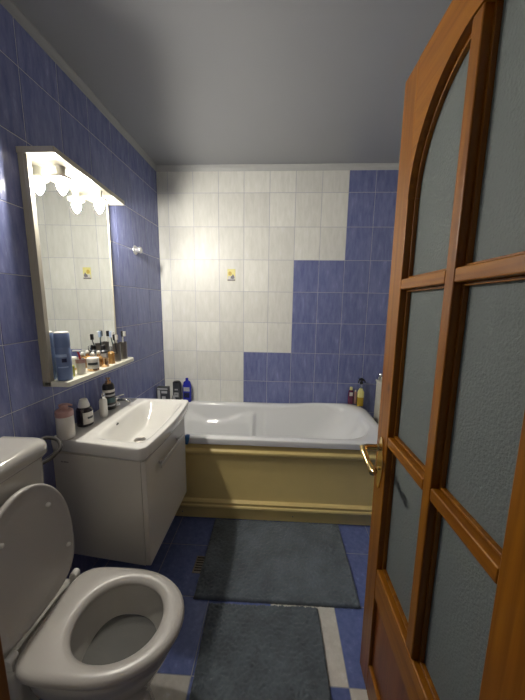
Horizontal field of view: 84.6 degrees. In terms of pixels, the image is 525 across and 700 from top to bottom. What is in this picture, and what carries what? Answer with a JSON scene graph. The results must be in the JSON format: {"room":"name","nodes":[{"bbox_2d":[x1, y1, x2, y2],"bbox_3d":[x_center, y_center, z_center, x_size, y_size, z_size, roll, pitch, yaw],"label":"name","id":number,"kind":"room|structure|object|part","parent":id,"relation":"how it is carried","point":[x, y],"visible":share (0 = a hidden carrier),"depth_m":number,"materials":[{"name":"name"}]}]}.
{"room":"bathroom","nodes":[
{"label":"bathroom","id":0,"kind":"room"},
{"bbox_2d":[0,3,164,577],"bbox_3d":[-0.958,-0.043,1.393,0.121,2.449,2.122,1,9,3],"label":"wall","id":1,"kind":"structure","parent":0,"point":[40,105],"depth_m":1.25,"materials":[{"name":"tile"}]},
{"bbox_2d":[16,146,133,386],"bbox_3d":[-0.818,-0.339,1.403,0.143,0.906,0.579,1,9,3],"label":"bathroom mirror","id":2,"kind":"object","parent":1,"relation":"attached to","point":[66,214],"visible":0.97,"depth_m":1.26,"materials":[{"name":"clear glass"}]},
{"bbox_2d":[50,165,72,194],"bbox_3d":[-0.814,-0.684,1.171,0.076,0.106,0.076,1,9,3],"label":"lamp","id":3,"kind":"object","parent":2,"relation":"attached to","point":[59,180],"depth_m":1.16,"materials":[{"name":"white glass"}]},
{"bbox_2d":[53,331,72,380],"bbox_3d":[-0.839,0.024,1.216,0.057,0.204,0.058,1,9,3],"label":"bottle","id":4,"kind":"object","parent":2,"relation":"on","point":[61,339],"visible":1,"depth_m":1.20,"materials":[{"name":"blue plastic"}]},
{"bbox_2d":[31,156,115,379],"bbox_3d":[-0.870,-0.338,1.396,0.013,0.864,0.512,1,9,1],"label":"mirror glass","id":5,"kind":"object","parent":2,"relation":"on","point":[73,239],"depth_m":1.32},
{"bbox_2d":[75,358,85,373],"bbox_3d":[-0.833,0.075,1.324,0.040,0.070,0.040,1,9,3],"label":"tumbler","id":6,"kind":"object","parent":2,"relation":"on","point":[80,363],"visible":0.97,"depth_m":1.31,"materials":[{"name":"glass"}]},
{"bbox_2d":[72,350,81,358],"bbox_3d":[-0.836,0.051,1.317,0.038,0.104,0.029,1,9,3],"label":"razor","id":7,"kind":"object","parent":6,"relation":"in","point":[77,351],"visible":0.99,"depth_m":1.30,"materials":[{"name":"red plastic"}]},
{"bbox_2d":[43,357,133,386],"bbox_3d":[-0.840,0.097,1.474,0.111,0.022,0.570,1,9,3],"label":"shelf","id":8,"kind":"object","parent":2,"relation":"attached to","point":[78,378],"depth_m":1.30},
{"bbox_2d":[86,357,99,370],"bbox_3d":[-0.817,0.067,1.393,0.053,0.063,0.053,1,9,3],"label":"jar","id":9,"kind":"object","parent":2,"relation":"on","point":[92,362],"visible":1,"depth_m":1.37,"materials":[{"name":"white plastic"}]},
{"bbox_3d":[-0.817,0.042,1.389,0.052,0.012,0.052,1,9,3],"label":"lid","id":10,"kind":"part","parent":9,"relation":"part of","materials":[{"name":"white plastic"}]},
{"bbox_2d":[90,189,106,213],"bbox_3d":[-0.801,-0.723,1.413,0.076,0.106,0.076,1,9,3],"label":"lamp","id":11,"kind":"object","parent":2,"relation":"attached to","point":[98,199],"depth_m":1.40,"materials":[{"name":"white glass"}]},
{"bbox_2d":[96,350,102,366],"bbox_3d":[-0.840,0.043,1.482,0.038,0.082,0.038,1,9,3],"label":"perfume bottle","id":12,"kind":"object","parent":2,"relation":"on","point":[98,352],"visible":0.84,"depth_m":1.47,"materials":[{"name":"orange glass"}]},
{"bbox_2d":[100,345,107,356],"bbox_3d":[-0.842,0.024,1.530,0.042,0.103,0.042,1,9,3],"label":"lotion bottle","id":13,"kind":"object","parent":2,"relation":"on","point":[104,353],"visible":0.62,"depth_m":1.51,"materials":[{"name":"grey plastic"}]},
{"bbox_2d":[101,357,108,366],"bbox_3d":[-0.807,0.062,1.480,0.036,0.045,0.036,1,9,3],"label":"jar","id":14,"kind":"object","parent":2,"relation":"on","point":[105,360],"visible":1,"depth_m":1.47,"materials":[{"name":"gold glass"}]},
{"bbox_2d":[108,346,114,363],"bbox_3d":[-0.811,0.026,1.549,0.034,0.094,0.034,1,9,3],"label":"perfume spray","id":15,"kind":"object","parent":2,"relation":"on","point":[111,355],"visible":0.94,"depth_m":1.54,"materials":[{"name":"orange glass"}]},
{"bbox_2d":[112,343,120,360],"bbox_3d":[-0.816,0.013,1.618,0.040,0.098,0.040,1,9,3],"label":"toothbrush cup","id":16,"kind":"object","parent":2,"relation":"on","point":[118,355],"visible":0.87,"depth_m":1.60,"materials":[{"name":"glass"}]},
{"bbox_2d":[109,331,113,345],"bbox_3d":[-0.830,-0.023,1.605,0.023,0.162,0.032,1,9,3],"label":"toothbrush","id":17,"kind":"object","parent":16,"relation":"in","point":[111,333],"visible":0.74,"depth_m":1.58,"materials":[{"name":"white plastic"}]},
{"bbox_2d":[112,334,117,353],"bbox_3d":[-0.800,-0.013,1.591,0.024,0.149,0.047,0,9,-3],"label":"toothbrush","id":18,"kind":"object","parent":16,"relation":"in","point":[115,337],"visible":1,"depth_m":1.57,"materials":[{"name":"grey plastic"}]},
{"bbox_2d":[119,341,127,358],"bbox_3d":[-0.812,0.002,1.687,0.040,0.098,0.040,1,9,3],"label":"toothbrush cup","id":19,"kind":"object","parent":2,"relation":"on","point":[124,355],"visible":0.88,"depth_m":1.67,"materials":[{"name":"metal"}]},
{"bbox_2d":[121,331,125,341],"bbox_3d":[-0.799,-0.031,1.667,0.027,0.158,0.028,1,9,3],"label":"toothbrush","id":20,"kind":"object","parent":19,"relation":"in","point":[123,333],"visible":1,"depth_m":1.65,"materials":[{"name":"white plastic"}]},
{"bbox_2d":[0,0,156,170],"bbox_3d":[-0.872,-1.232,1.195,0.017,0.036,2.122,1,9,3],"label":"trim","id":21,"kind":"structure","parent":1,"relation":"attached to","point":[10,6],"depth_m":1.28,"materials":[{"name":"white plastic"}]},
{"bbox_2d":[53,417,186,565],"bbox_3d":[-0.676,0.662,1.492,0.462,0.494,0.510,1,9,3],"label":"vanity cabinet","id":22,"kind":"object","parent":1,"relation":"attached to","point":[120,510],"visible":0.81,"depth_m":1.27,"materials":[{"name":"white paint"}]},
{"bbox_2d":[51,398,188,461],"bbox_3d":[-0.679,0.403,1.482,0.478,0.116,0.607,1,9,3],"label":"washbasin","id":23,"kind":"object","parent":22,"relation":"in","point":[133,431],"visible":0.85,"depth_m":1.41,"materials":[{"name":"ceramic"}]},
{"bbox_2d":[54,403,75,440],"bbox_3d":[-0.848,0.304,1.240,0.069,0.152,0.069,1,9,3],"label":"bottle","id":24,"kind":"object","parent":23,"relation":"on","point":[64,416],"visible":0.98,"depth_m":1.22,"materials":[{"name":"plastic"}]},
{"bbox_2d":[75,398,93,426],"bbox_3d":[-0.846,0.293,1.372,0.071,0.131,0.070,1,9,3],"label":"bottle","id":25,"kind":"object","parent":23,"relation":"on","point":[84,411],"visible":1,"depth_m":1.35,"materials":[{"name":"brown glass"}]},
{"bbox_2d":[99,392,107,416],"bbox_3d":[-0.816,0.280,1.480,0.032,0.124,0.038,1,9,3],"label":"bottle","id":26,"kind":"object","parent":23,"relation":"on","point":[103,407],"visible":1,"depth_m":1.47,"materials":[{"name":"white plastic"}]},
{"bbox_2d":[102,377,115,409],"bbox_3d":[-0.842,0.236,1.581,0.062,0.176,0.062,1,9,3],"label":"pump bottle","id":27,"kind":"object","parent":23,"relation":"on","point":[108,388],"visible":0.78,"depth_m":1.56,"materials":[{"name":"black plastic"}]},
{"bbox_2d":[115,394,131,405],"bbox_3d":[-0.799,0.284,1.640,0.113,0.067,0.044,1,9,3],"label":"tap","id":28,"kind":"object","parent":23,"relation":"on","point":[118,400],"visible":0.64,"depth_m":1.63,"materials":[{"name":"silver metal"}]},
{"bbox_3d":[-0.789,0.288,1.640,0.093,0.030,0.022,1,9,3],"label":"spout","id":29,"kind":"part","parent":28,"relation":"part of","materials":[{"name":"silver metal"}]},
{"bbox_3d":[-0.485,0.666,1.483,0.022,0.494,0.510,1,9,3],"label":"drawer","id":30,"kind":"part","parent":22,"relation":"part of","materials":[{"name":"white paint"}]},
{"bbox_3d":[-0.458,0.498,1.444,0.029,0.022,0.300,1,9,3],"label":"handle","id":31,"kind":"part","parent":22,"relation":"part of","materials":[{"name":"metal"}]},
{"bbox_2d":[133,245,141,254],"bbox_3d":[-0.835,-0.671,1.938,0.043,0.060,0.060,1,9,3],"label":"robe hook","id":32,"kind":"object","parent":1,"relation":"attached to","point":[136,250],"visible":1,"depth_m":1.92,"materials":[{"name":"metal"}]},
{"bbox_2d":[92,516,369,699],"bbox_3d":[0.180,1.296,1.262,2.225,0.121,2.692,1,9,3],"label":"floor","id":33,"kind":"structure","parent":0,"point":[187,538],"depth_m":1.33,"materials":[{"name":"tile"}]},
{"bbox_2d":[0,436,184,699],"bbox_3d":[-0.593,0.798,0.920,0.677,0.948,0.353,1,9,3],"label":"toilet","id":34,"kind":"object","parent":33,"relation":"on","point":[102,633],"visible":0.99,"depth_m":0.90,"materials":[{"name":"ceramic"}]},
{"bbox_3d":[-0.834,0.351,0.859,0.181,0.052,0.331,1,9,3],"label":"cistern lid","id":35,"kind":"part","parent":34,"relation":"part of","materials":[{"name":"ceramic"}]},
{"bbox_3d":[-0.721,0.632,0.893,0.040,0.429,0.340,1,9,3],"label":"lid","id":36,"kind":"part","parent":34,"relation":"part of","materials":[{"name":"plastic"}]},
{"bbox_2d":[41,436,62,464],"bbox_3d":[-0.844,0.402,1.105,0.092,0.093,0.155,1,9,3],"label":"hose","id":37,"kind":"object","parent":34,"relation":"attached to","point":[58,440],"visible":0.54,"depth_m":1.15,"materials":[{"name":"rubber"}]},
{"bbox_3d":[-0.476,0.863,0.928,0.442,0.026,0.346,1,9,3],"label":"seat","id":38,"kind":"part","parent":34,"relation":"part of","materials":[{"name":"plastic"}]},
{"bbox_3d":[-0.498,1.072,0.963,0.440,0.396,0.336,1,9,3],"label":"bowl","id":39,"kind":"part","parent":34,"relation":"part of","materials":[{"name":"ceramic"}]},
{"bbox_2d":[192,556,204,572],"bbox_3d":[-0.344,1.173,1.581,0.056,0.003,0.105,1,9,3],"label":"floor drain","id":40,"kind":"object","parent":33,"relation":"on","point":[199,561],"visible":0.88,"depth_m":1.58,"materials":[{"name":"metal"}]},
{"bbox_2d":[189,603,331,699],"bbox_3d":[-0.009,1.266,0.975,0.535,0.023,0.799,1,9,3],"label":"bath mat","id":41,"kind":"object","parent":33,"relation":"on","point":[247,652],"visible":1,"depth_m":1.16,"materials":[{"name":"grey fabric"}]},
{"bbox_2d":[175,400,377,525],"bbox_3d":[-0.022,0.779,2.191,1.704,0.595,0.711,1,9,3],"label":"bathtub","id":42,"kind":"object","parent":33,"relation":"on","point":[290,462],"visible":0.78,"depth_m":1.87,"materials":[{"name":"plastic"}]},
{"bbox_2d":[157,386,169,398],"bbox_3d":[-0.805,0.378,2.352,0.093,0.165,0.043,1,9,3],"label":"box","id":43,"kind":"object","parent":42,"relation":"on","point":[163,392],"visible":0.6,"depth_m":2.33,"materials":[{"name":"grey plastic"}]},
{"bbox_2d":[173,380,180,399],"bbox_3d":[-0.734,0.352,2.481,0.068,0.176,0.056,1,9,3],"label":"bottle","id":44,"kind":"object","parent":42,"relation":"on","point":[176,384],"visible":0.88,"depth_m":2.46,"materials":[{"name":"grey plastic"}]},
{"bbox_2d":[183,378,191,401],"bbox_3d":[-0.644,0.340,2.470,0.072,0.207,0.041,1,9,3],"label":"shampoo bottle","id":45,"kind":"object","parent":42,"relation":"on","point":[187,390],"visible":0.96,"depth_m":2.45,"materials":[{"name":"blue plastic"}]},
{"bbox_2d":[185,434,189,444],"bbox_3d":[-0.483,0.568,1.838,0.044,0.051,0.044,1,9,3],"label":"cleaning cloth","id":46,"kind":"object","parent":42,"relation":"on","point":[187,436],"visible":0.72,"depth_m":1.82,"materials":[{"name":"blue fabric"}]},
{"bbox_2d":[347,387,353,403],"bbox_3d":[0.739,0.380,2.419,0.044,0.144,0.027,1,9,3],"label":"shampoo bottle","id":47,"kind":"object","parent":42,"relation":"on","point":[350,393],"visible":1,"depth_m":2.41,"materials":[{"name":"plastic"}]},
{"bbox_2d":[353,390,356,403],"bbox_3d":[0.777,0.393,2.424,0.020,0.117,0.016,1,9,3],"label":"bottle","id":48,"kind":"object","parent":42,"relation":"on","point":[355,392],"visible":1,"depth_m":2.42,"materials":[{"name":"pink plastic"}]},
{"bbox_2d":[357,378,365,405],"bbox_3d":[0.820,0.348,2.400,0.063,0.240,0.036,1,9,3],"label":"spray bottle","id":49,"kind":"object","parent":42,"relation":"on","point":[360,394],"visible":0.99,"depth_m":2.39,"materials":[{"name":"yellow plastic"}]},
{"bbox_2d":[193,518,360,608],"bbox_3d":[0.077,1.161,1.630,0.804,0.023,0.521,1,9,3],"label":"bath mat","id":50,"kind":"object","parent":33,"relation":"on","point":[251,561],"visible":1,"depth_m":1.56,"materials":[{"name":"grey fabric"}]},
{"bbox_2d":[373,379,381,424],"bbox_3d":[1.111,0.681,2.229,0.377,0.806,0.466,1,9,3],"label":"storage cabinet","id":51,"kind":"object","parent":33,"relation":"on","point":[378,383],"visible":0.1,"depth_m":2.36,"materials":[{"name":"grey plastic"}]},
{"bbox_2d":[377,373,382,380],"bbox_3d":[0.967,0.218,2.365,0.048,0.058,0.048,1,9,3],"label":"jar","id":52,"kind":"object","parent":51,"relation":"on","point":[379,377],"visible":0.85,"depth_m":2.35,"materials":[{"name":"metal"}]},
{"bbox_2d":[12,0,451,164],"bbox_3d":[0.219,-1.239,0.909,2.465,0.100,2.812,1,9,3],"label":"ceiling","id":53,"kind":"structure","parent":0,"point":[192,82],"depth_m":1.29,"materials":[{"name":"white paint"}]},
{"bbox_2d":[156,170,398,417],"bbox_3d":[0.270,-0.197,2.441,2.225,2.449,0.121,1,9,3],"label":"wall","id":54,"kind":"structure","parent":0,"point":[302,318],"depth_m":2.33,"materials":[{"name":"tile"}]},
{"bbox_2d":[227,269,234,280],"bbox_3d":[-0.252,-0.607,2.337,0.064,0.094,0.006,1,9,3],"label":"sticker","id":55,"kind":"object","parent":54,"relation":"attached to","point":[230,272],"depth_m":2.33,"materials":[{"name":"yellow paper"}]},
{"bbox_2d":[156,163,398,171],"bbox_3d":[0.283,-1.375,2.173,2.225,0.036,0.028,1,9,3],"label":"trim","id":56,"kind":"structure","parent":54,"relation":"attached to","point":[335,166],"depth_m":2.18,"materials":[{"name":"white plastic"}]},
{"bbox_3d":[0.155,0.164,0.222,2.465,2.449,0.140,1,9,3],"label":"wall","id":57,"kind":"structure","parent":0,"visible":0},
{"bbox_2d":[0,636,10,699],"bbox_3d":[0.041,0.304,0.251,0.920,2.160,0.162,1,9,3],"label":"door frame","id":58,"kind":"structure","parent":57,"relation":"attached to","point":[4,688],"depth_m":0.36,"materials":[{"name":"brown wood"}]},
{"bbox_2d":[360,0,524,699],"bbox_3d":[0.368,0.285,0.662,0.120,2.058,0.690,1,9,3],"label":"door","id":59,"kind":"structure","parent":57,"relation":"in","point":[444,614],"depth_m":0.61,"materials":[{"name":"brown wood"}]},
{"bbox_3d":[0.352,0.349,0.920,0.066,0.054,0.121,1,9,3],"label":"lever","id":60,"kind":"part","parent":59,"relation":"part of","materials":[{"name":"gold metal"}]},
{"bbox_3d":[0.394,1.241,0.831,0.042,0.118,0.467,1,9,3],"label":"rail","id":61,"kind":"part","parent":59,"relation":"part of","materials":[{"name":"brown wood"}]},
{"bbox_3d":[0.390,0.380,0.975,0.021,0.184,0.050,1,9,3],"label":"handle plate","id":62,"kind":"part","parent":59,"relation":"part of","materials":[{"name":"gold metal"}]},
{"bbox_3d":[0.399,1.042,0.800,0.022,0.285,0.467,1,9,3],"label":"panel","id":63,"kind":"part","parent":59,"relation":"part of","materials":[{"name":"brown wood"}]},
{"bbox_3d":[0.421,0.548,0.846,0.004,0.448,0.226,1,9,3],"label":"glass pane","id":64,"kind":"part","parent":59,"relation":"part of","materials":[{"name":"grey glass"}]},
{"bbox_3d":[0.400,0.844,0.770,0.042,0.115,0.467,1,9,3],"label":"rail","id":65,"kind":"part","parent":59,"relation":"part of","materials":[{"name":"brown wood"}]},
{"bbox_3d":[0.428,0.067,0.772,0.004,0.460,0.226,1,9,3],"label":"glass pane","id":66,"kind":"part","parent":59,"relation":"part of","materials":[{"name":"grey glass"}]},
{"bbox_3d":[0.435,-0.422,0.697,0.004,0.470,0.226,1,9,3],"label":"glass pane","id":67,"kind":"part","parent":59,"relation":"part of","materials":[{"name":"grey glass"}]},
{"bbox_3d":[0.408,0.585,0.598,0.004,0.448,0.207,1,9,3],"label":"glass pane","id":68,"kind":"part","parent":59,"relation":"part of","materials":[{"name":"grey glass"}]},
{"bbox_3d":[0.416,0.105,0.525,0.004,0.460,0.207,1,9,3],"label":"glass pane","id":69,"kind":"part","parent":59,"relation":"part of","materials":[{"name":"grey glass"}]},
{"bbox_3d":[0.423,-0.383,0.450,0.004,0.468,0.207,1,9,3],"label":"glass pane","id":70,"kind":"part","parent":59,"relation":"part of","materials":[{"name":"grey glass"}]}
]}

